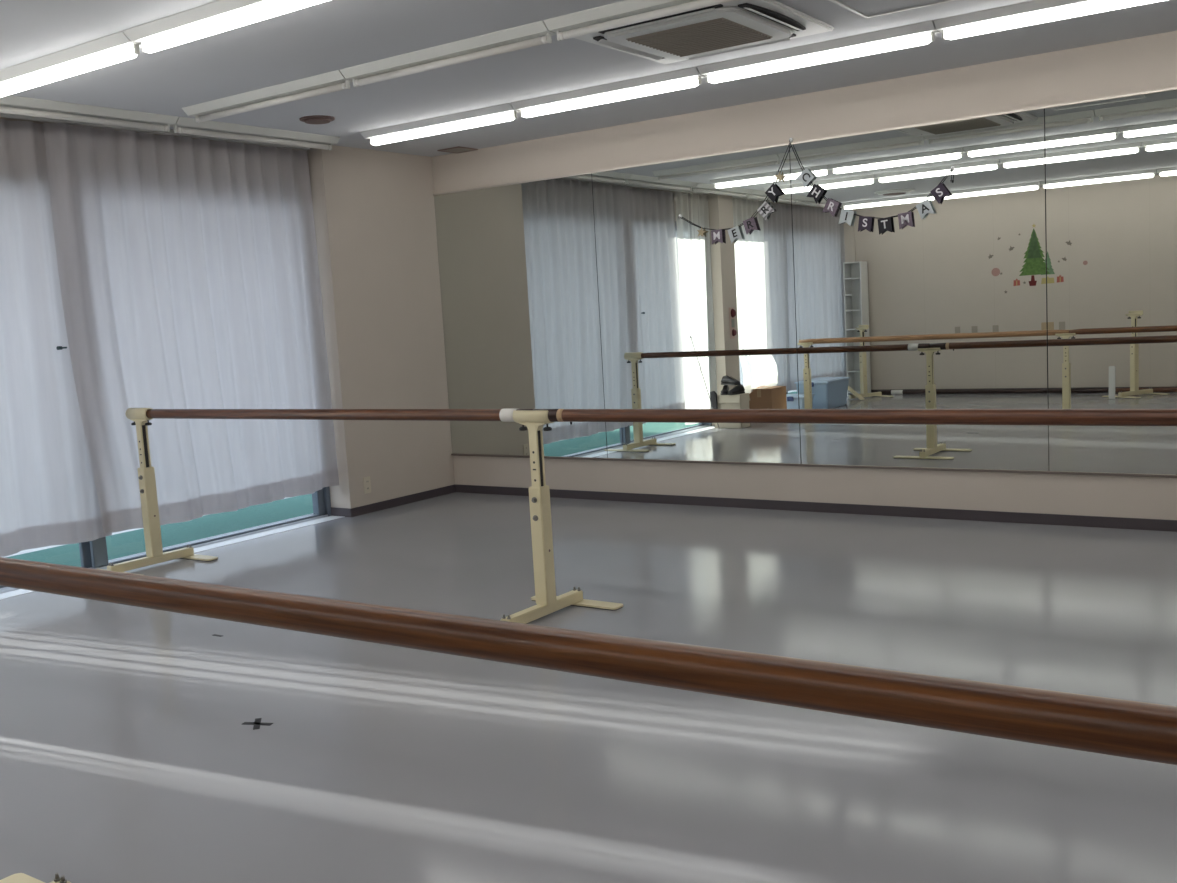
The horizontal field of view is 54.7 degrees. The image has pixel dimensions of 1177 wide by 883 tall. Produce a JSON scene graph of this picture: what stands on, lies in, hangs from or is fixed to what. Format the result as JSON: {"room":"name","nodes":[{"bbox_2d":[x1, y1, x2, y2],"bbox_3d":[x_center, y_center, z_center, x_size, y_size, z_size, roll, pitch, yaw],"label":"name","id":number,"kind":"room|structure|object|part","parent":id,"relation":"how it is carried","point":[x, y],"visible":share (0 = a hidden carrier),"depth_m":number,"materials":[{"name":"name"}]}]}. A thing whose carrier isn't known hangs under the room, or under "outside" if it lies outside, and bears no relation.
{"room":"exercise studio","nodes":[
{"label":"exercise studio","id":0,"kind":"room"},
{"bbox_2d":[0,117,294,149],"bbox_3d":[-3.061,-1.664,6.541,0.140,0.330,3.532,1,8,35],"label":"lintel","id":1,"kind":"object","parent":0,"point":[8,119],"depth_m":6.37,"materials":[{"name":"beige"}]},
{"bbox_2d":[0,487,343,599],"bbox_3d":[-2.942,-0.314,6.664,0.360,2.390,3.532,1,8,35],"label":"window","id":2,"kind":"structure","parent":1,"relation":"attached to","point":[93,554],"depth_m":7.42,"materials":[{"name":"silver metal"}]},
{"bbox_3d":[-3.489,-0.247,5.981,0.030,2.208,1.713,1,8,35],"label":"sash","id":3,"kind":"part","parent":2,"relation":"part of","materials":[{"name":"grey"}]},
{"bbox_3d":[-2.477,-0.457,7.333,0.030,2.208,1.809,1,8,35],"label":"sash","id":4,"kind":"part","parent":2,"relation":"part of","materials":[{"name":"grey"}]},
{"bbox_3d":[-2.979,-0.374,6.680,0.160,2.270,3.532,1,8,35],"label":"frame","id":5,"kind":"part","parent":2,"relation":"part of","materials":[{"name":"grey metal"}]},
{"bbox_2d":[307,145,454,508],"bbox_3d":[-1.588,-0.764,8.506,0.360,2.720,1.116,1,8,35],"label":"wall","id":6,"kind":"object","parent":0,"point":[374,210],"visible":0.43,"depth_m":8.30,"materials":[{"name":"beige paint"}]},
{"bbox_2d":[363,476,370,493],"bbox_3d":[-1.596,0.313,8.201,0.010,0.120,0.070,1,8,35],"label":"wall socket","id":7,"kind":"object","parent":6,"relation":"attached to","point":[366,480],"visible":1,"depth_m":8.20,"materials":[{"name":"beige plastic"}]},
{"bbox_2d":[331,484,455,516],"bbox_3d":[-2.548,0.677,7.010,0.208,0.062,4.998,1,8,35],"label":"baseboard","id":8,"kind":"structure","parent":6,"relation":"attached to","point":[346,512],"depth_m":8.40,"materials":[{"name":"grey"}]},
{"bbox_2d":[0,492,1176,882],"bbox_3d":[-0.122,1.060,3.150,8.400,0.120,8.644,1,8,35],"label":"floor","id":9,"kind":"structure","parent":0,"point":[127,753],"depth_m":3.81,"materials":[{"name":"grey plastic"}]},
{"bbox_2d":[0,873,70,882],"bbox_3d":[-1.433,0.696,2.463,0.490,0.906,0.581,1,8,35],"label":"stand","id":10,"kind":"object","parent":9,"relation":"on","point":[18,877],"visible":1,"depth_m":2.84,"materials":[{"name":"beige metal"}]},
{"bbox_3d":[-1.266,1.108,2.717,0.490,0.013,0.080,1,8,35],"label":"foot plate","id":11,"kind":"part","parent":10,"relation":"part of","materials":[{"name":"beige metal"}]},
{"bbox_2d":[99,408,217,574],"bbox_3d":[-2.614,0.272,6.695,0.490,0.942,0.581,1,8,35],"label":"stand","id":12,"kind":"object","parent":9,"relation":"on","point":[154,553],"visible":0.94,"depth_m":6.69,"materials":[{"name":"beige metal"}]},
{"bbox_3d":[-2.616,0.024,6.685,0.045,0.298,0.048,1,8,35],"label":"post","id":13,"kind":"part","parent":12,"relation":"part of","materials":[{"name":"beige metal"}]},
{"bbox_3d":[-2.446,0.702,6.951,0.490,0.013,0.080,1,8,35],"label":"foot plate","id":14,"kind":"part","parent":12,"relation":"part of","materials":[{"name":"beige metal"}]},
{"bbox_2d":[242,718,272,729],"bbox_3d":[-1.141,0.972,3.917,0.076,0.001,0.105,-9,9,-43],"label":"tape mark","id":15,"kind":"object","parent":9,"relation":"on","point":[257,723],"visible":1,"depth_m":3.92,"materials":[{"name":"black"}]},
{"bbox_2d":[501,410,622,623],"bbox_3d":[-0.226,0.325,5.046,0.490,0.931,0.581,1,8,35],"label":"stand","id":16,"kind":"object","parent":9,"relation":"on","point":[547,602],"visible":0.88,"depth_m":5.04,"materials":[{"name":"beige metal"}]},
{"bbox_2d":[146,408,532,421],"bbox_3d":[-1.417,-0.139,5.829,2.865,0.060,0.060,1,8,35],"label":"rail","id":17,"kind":"object","parent":16,"relation":"on","point":[505,414],"visible":0.94,"depth_m":5.67,"materials":[{"name":"brown wood"}]},
{"bbox_3d":[-0.228,0.071,5.035,0.045,0.298,0.048,1,8,35],"label":"post","id":18,"kind":"part","parent":16,"relation":"part of","materials":[{"name":"beige metal"}]},
{"bbox_3d":[-0.058,0.749,5.301,0.490,0.013,0.080,1,8,35],"label":"foot plate","id":19,"kind":"part","parent":16,"relation":"part of","materials":[{"name":"beige metal"}]},
{"bbox_2d":[533,409,1176,425],"bbox_3d":[0.970,-0.087,4.181,2.933,0.068,0.057,1,8,35],"label":"rail","id":20,"kind":"object","parent":16,"relation":"on","point":[1059,417],"visible":0.95,"depth_m":4.09,"materials":[{"name":"brown wood"}]},
{"bbox_3d":[1.038,0.731,0.877,0.490,0.906,0.581,1,8,35],"label":"stand","id":21,"kind":"object","parent":9,"relation":"on","visible":0},
{"bbox_2d":[0,557,1176,764],"bbox_3d":[-0.167,0.282,1.640,2.943,0.058,0.058,1,8,33],"label":"rail","id":22,"kind":"object","parent":21,"relation":"on","point":[1145,731],"visible":1,"depth_m":1.42,"materials":[{"name":"red wood"}]},
{"bbox_2d":[0,0,1176,156],"bbox_3d":[-0.381,-1.655,2.917,9.050,0.150,9.044,1,8,35],"label":"ceiling","id":23,"kind":"structure","parent":0,"point":[331,35],"depth_m":5.66,"materials":[{"name":"paint"}]},
{"bbox_2d":[0,31,140,96],"bbox_3d":[-2.384,-1.664,5.096,1.247,0.087,0.156,1,8,35],"label":"ceiling light","id":24,"kind":"object","parent":23,"relation":"attached to","point":[114,48],"visible":0.98,"depth_m":4.98,"materials":[{"name":"white plastic"}]},
{"bbox_2d":[133,44,139,54],"bbox_3d":[-1.891,-1.642,4.756,0.012,0.044,0.024,1,8,35],"label":"socket","id":25,"kind":"object","parent":24,"relation":"attached to","point":[136,50],"depth_m":4.75,"materials":[{"name":"white plastic"}]},
{"bbox_2d":[0,95,177,131],"bbox_3d":[-2.777,-1.757,6.088,0.156,0.078,1.247,1,8,35],"label":"ceiling light","id":26,"kind":"object","parent":23,"relation":"attached to","point":[10,104],"visible":1,"depth_m":6.12,"materials":[{"name":"white metal"}]},
{"bbox_2d":[0,113,309,149],"bbox_3d":[-2.930,-1.811,6.428,0.060,0.028,3.492,1,8,35],"label":"rail","id":27,"kind":"object","parent":23,"relation":"attached to","point":[6,115],"visible":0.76,"depth_m":6.80,"materials":[{"name":"white metal"}]},
{"bbox_2d":[0,118,111,556],"bbox_3d":[-3.201,-0.550,6.169,0.081,2.372,1.165,1,8,35],"label":"curtain","id":28,"kind":"object","parent":27,"relation":"hanging from","point":[49,497],"visible":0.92,"depth_m":6.33,"materials":[{"name":"fabric"}]},
{"bbox_2d":[43,122,338,534],"bbox_3d":[-2.401,-0.715,7.202,0.085,2.365,1.927,1,8,34],"label":"curtain","id":29,"kind":"object","parent":27,"relation":"hanging from","point":[188,268],"visible":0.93,"depth_m":7.08,"materials":[{"name":"fabric"}]},
{"bbox_2d":[56,346,66,349],"bbox_3d":[-2.951,-0.525,6.374,0.020,0.020,0.055,1,8,35],"label":"clip","id":30,"kind":"object","parent":29,"relation":"attached to","point":[57,347],"visible":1,"depth_m":6.36,"materials":[{"name":"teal plastic"}]},
{"bbox_2d":[123,0,328,52],"bbox_3d":[-1.353,-1.644,4.383,1.247,0.087,0.156,1,8,35],"label":"ceiling light","id":31,"kind":"object","parent":23,"relation":"attached to","point":[218,16],"visible":1,"depth_m":4.43,"materials":[{"name":"white plastic"}]},
{"bbox_2d":[169,117,339,149],"bbox_3d":[-2.068,-1.912,7.110,0.156,0.078,1.247,1,8,35],"label":"ceiling light","id":32,"kind":"object","parent":23,"relation":"attached to","point":[184,125],"visible":0.99,"depth_m":7.04,"materials":[{"name":"white metal"}]},
{"bbox_2d":[182,70,352,122],"bbox_3d":[-1.697,-1.812,6.021,1.247,0.078,0.156,1,8,35],"label":"ceiling light","id":33,"kind":"object","parent":23,"relation":"attached to","point":[333,81],"visible":0.99,"depth_m":5.96,"materials":[{"name":"white metal"}]},
{"bbox_2d":[345,80,349,88],"bbox_3d":[-1.203,-1.785,5.683,0.012,0.044,0.024,1,8,35],"label":"socket","id":34,"kind":"object","parent":33,"relation":"attached to","point":[347,82],"depth_m":5.68,"materials":[{"name":"white plastic"}]},
{"bbox_2d":[299,115,334,123],"bbox_3d":[-1.635,-1.937,6.856,0.210,0.022,0.210,1,8,35],"label":"ceiling disc","id":35,"kind":"object","parent":23,"relation":"attached to","point":[315,119],"visible":1,"depth_m":6.80,"materials":[{"name":"brown plastic"}]},
{"bbox_2d":[360,103,519,145],"bbox_3d":[-0.932,-1.975,7.131,1.247,0.087,0.156,1,8,35],"label":"ceiling light","id":36,"kind":"object","parent":23,"relation":"attached to","point":[506,112],"visible":0.98,"depth_m":7.07,"materials":[{"name":"white plastic"}]},
{"bbox_2d":[340,20,556,87],"bbox_3d":[-0.665,-1.791,5.309,1.247,0.078,0.156,1,8,35],"label":"ceiling light","id":37,"kind":"object","parent":23,"relation":"attached to","point":[535,33],"visible":0.99,"depth_m":5.24,"materials":[{"name":"white metal"}]},
{"bbox_2d":[547,33,551,42],"bbox_3d":[-0.171,-1.765,4.970,0.012,0.044,0.024,1,8,35],"label":"socket","id":38,"kind":"object","parent":37,"relation":"attached to","point":[549,35],"depth_m":4.96,"materials":[{"name":"white plastic"}]},
{"bbox_2d":[437,146,477,152],"bbox_3d":[-0.967,-2.156,8.407,0.210,0.008,0.220,1,8,35],"label":"ceiling vent","id":39,"kind":"object","parent":23,"relation":"in","point":[458,149],"visible":1,"depth_m":8.39,"materials":[{"name":"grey plastic"}]},
{"bbox_2d":[511,66,705,117],"bbox_3d":[0.100,-1.955,6.419,1.247,0.087,0.156,1,8,35],"label":"ceiling light","id":40,"kind":"object","parent":23,"relation":"attached to","point":[690,77],"visible":0.99,"depth_m":6.36,"materials":[{"name":"white plastic"}]},
{"bbox_2d":[544,0,734,40],"bbox_3d":[0.366,-1.771,4.596,1.247,0.078,0.156,1,8,35],"label":"ceiling light","id":41,"kind":"object","parent":23,"relation":"attached to","point":[626,12],"visible":1,"depth_m":4.72,"materials":[{"name":"white metal"}]},
{"bbox_2d":[573,0,833,63],"bbox_3d":[0.507,-1.856,5.174,0.920,0.054,0.920,1,8,35],"label":"air conditioner","id":42,"kind":"object","parent":23,"relation":"attached to","point":[735,25],"visible":0.96,"depth_m":5.08,"materials":[{"name":"white plastic"}]},
{"bbox_2d":[593,36,663,58],"bbox_3d":[0.196,-1.863,5.389,0.068,0.009,0.600,1,8,35],"label":"outlet","id":43,"kind":"object","parent":42,"relation":"attached to","point":[602,40],"depth_m":5.34,"materials":[{"name":"grey plastic"}]},
{"bbox_2d":[598,4,722,33],"bbox_3d":[0.293,-1.810,4.864,0.600,0.009,0.068,1,8,35],"label":"outlet","id":44,"kind":"object","parent":42,"relation":"attached to","point":[715,9],"depth_m":4.87,"materials":[{"name":"grey plastic"}]},
{"bbox_2d":[626,18,771,56],"bbox_3d":[0.509,-1.834,5.176,0.490,0.010,0.490,1,8,35],"label":"grille","id":45,"kind":"object","parent":42,"relation":"attached to","point":[711,34],"depth_m":5.14,"materials":[{"name":"beige plastic"}]},
{"bbox_2d":[738,3,805,30],"bbox_3d":[0.819,-1.851,4.958,0.068,0.009,0.600,1,8,35],"label":"outlet","id":46,"kind":"object","parent":42,"relation":"attached to","point":[763,13],"depth_m":4.93,"materials":[{"name":"grey plastic"}]},
{"bbox_2d":[697,20,940,82],"bbox_3d":[1.131,-1.935,5.706,1.247,0.087,0.156,1,8,35],"label":"ceiling light","id":47,"kind":"object","parent":23,"relation":"attached to","point":[917,34],"visible":1,"depth_m":5.64,"materials":[{"name":"white plastic"}]},
{"bbox_2d":[931,32,934,40],"bbox_3d":[1.625,-1.913,5.367,0.012,0.044,0.024,1,8,35],"label":"socket","id":48,"kind":"object","parent":47,"relation":"attached to","point":[932,33],"depth_m":5.36,"materials":[{"name":"white plastic"}]},
{"bbox_2d":[829,0,954,18],"bbox_3d":[1.331,-1.876,4.728,0.600,0.010,0.600,1,8,35],"label":"ceiling hatch","id":49,"kind":"object","parent":23,"relation":"attached to","point":[866,9],"visible":1,"depth_m":4.95,"materials":[{"name":"white plastic"}]},
{"bbox_2d":[934,0,1164,39],"bbox_3d":[2.163,-1.914,4.994,1.247,0.087,0.156,1,8,35],"label":"ceiling light","id":50,"kind":"object","parent":23,"relation":"attached to","point":[1033,12],"visible":1,"depth_m":5.10,"materials":[{"name":"white plastic"}]},
{"bbox_2d":[432,31,1176,519],"bbox_3d":[2.202,-0.778,6.682,9.050,2.720,0.200,1,8,35],"label":"wall","id":51,"kind":"structure","parent":0,"point":[1144,63],"depth_m":6.95,"materials":[{"name":"beige paint"}]},
{"bbox_2d":[434,173,606,457],"bbox_3d":[-0.525,-0.885,8.431,1.466,1.998,0.006,1,8,35],"label":"wall mirror","id":52,"kind":"object","parent":51,"relation":"attached to","point":[518,264],"visible":1,"depth_m":8.39,"materials":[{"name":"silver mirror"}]},
{"bbox_2d":[592,145,800,463],"bbox_3d":[0.693,-0.861,7.590,1.484,1.998,0.006,1,8,35],"label":"wall mirror","id":53,"kind":"object","parent":51,"relation":"attached to","point":[688,321],"visible":1,"depth_m":7.55,"materials":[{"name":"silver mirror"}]},
{"bbox_2d":[434,109,1048,468],"bbox_3d":[1.323,-0.849,7.156,5.962,1.998,0.004,1,8,35],"label":"trim","id":54,"kind":"structure","parent":51,"relation":"attached to","point":[1044,109],"depth_m":6.42,"materials":[{"name":"grey metal"}]},
{"bbox_2d":[433,87,1176,477],"bbox_3d":[1.935,-0.834,6.724,7.460,2.024,0.020,1,8,35],"label":"trim","id":55,"kind":"structure","parent":51,"relation":"attached to","point":[1173,88],"depth_m":6.95,"materials":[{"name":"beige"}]},
{"bbox_2d":[455,484,1176,531],"bbox_3d":[2.360,0.437,6.629,8.292,0.062,0.008,1,8,35],"label":"baseboard","id":56,"kind":"structure","parent":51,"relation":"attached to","point":[937,513],"depth_m":7.09,"materials":[{"name":"grey plastic"}]},
{"bbox_2d":[790,109,1048,470],"bbox_3d":[1.925,-0.837,6.739,1.501,1.998,0.006,1,8,35],"label":"wall mirror","id":57,"kind":"object","parent":51,"relation":"attached to","point":[947,310],"visible":1,"depth_m":6.69,"materials":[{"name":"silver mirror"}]},
{"bbox_2d":[1045,90,1176,474],"bbox_3d":[3.159,-0.812,5.886,1.489,1.998,0.006,1,8,35],"label":"wall mirror","id":58,"kind":"object","parent":51,"relation":"attached to","point":[1111,164],"visible":1,"depth_m":6.11,"materials":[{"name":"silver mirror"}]},
{"bbox_3d":[1.248,-1.866,7.036,0.028,0.030,0.022,1,8,35],"label":"hook","id":59,"kind":"object","parent":51,"relation":"attached to","visible":0},
{"bbox_2d":[680,142,789,243],"bbox_3d":[0.930,-1.567,7.291,0.809,0.585,0.012,1,8,35],"label":"garland","id":60,"kind":"object","parent":59,"relation":"hanging from","point":[773,191],"visible":1,"depth_m":7.24,"materials":[{"name":"grey"}]},
{"bbox_2d":[790,143,950,234],"bbox_3d":[1.667,-1.538,6.784,0.991,0.612,0.012,1,8,35],"label":"garland","id":61,"kind":"object","parent":59,"relation":"hanging from","point":[939,191],"visible":1,"depth_m":6.81,"materials":[{"name":"grey"}]},
{"label":"outside","id":62,"kind":"structure","parent":0,"visible":0},
{"bbox_2d":[5,497,289,556],"bbox_3d":[-21.917,1.090,14.376,39.580,0.100,75.000,1,8,35],"label":"paving","id":63,"kind":"object","parent":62,"point":[114,533],"depth_m":7.79,"materials":[{"name":"concrete"}]},
{"bbox_2d":[5,494,312,566],"bbox_3d":[-4.183,0.945,5.977,0.840,0.045,9.800,1,8,35],"label":"window","id":64,"kind":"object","parent":63,"relation":"on","point":[124,544],"depth_m":7.95,"materials":[{"name":"teal glass"}]}
]}

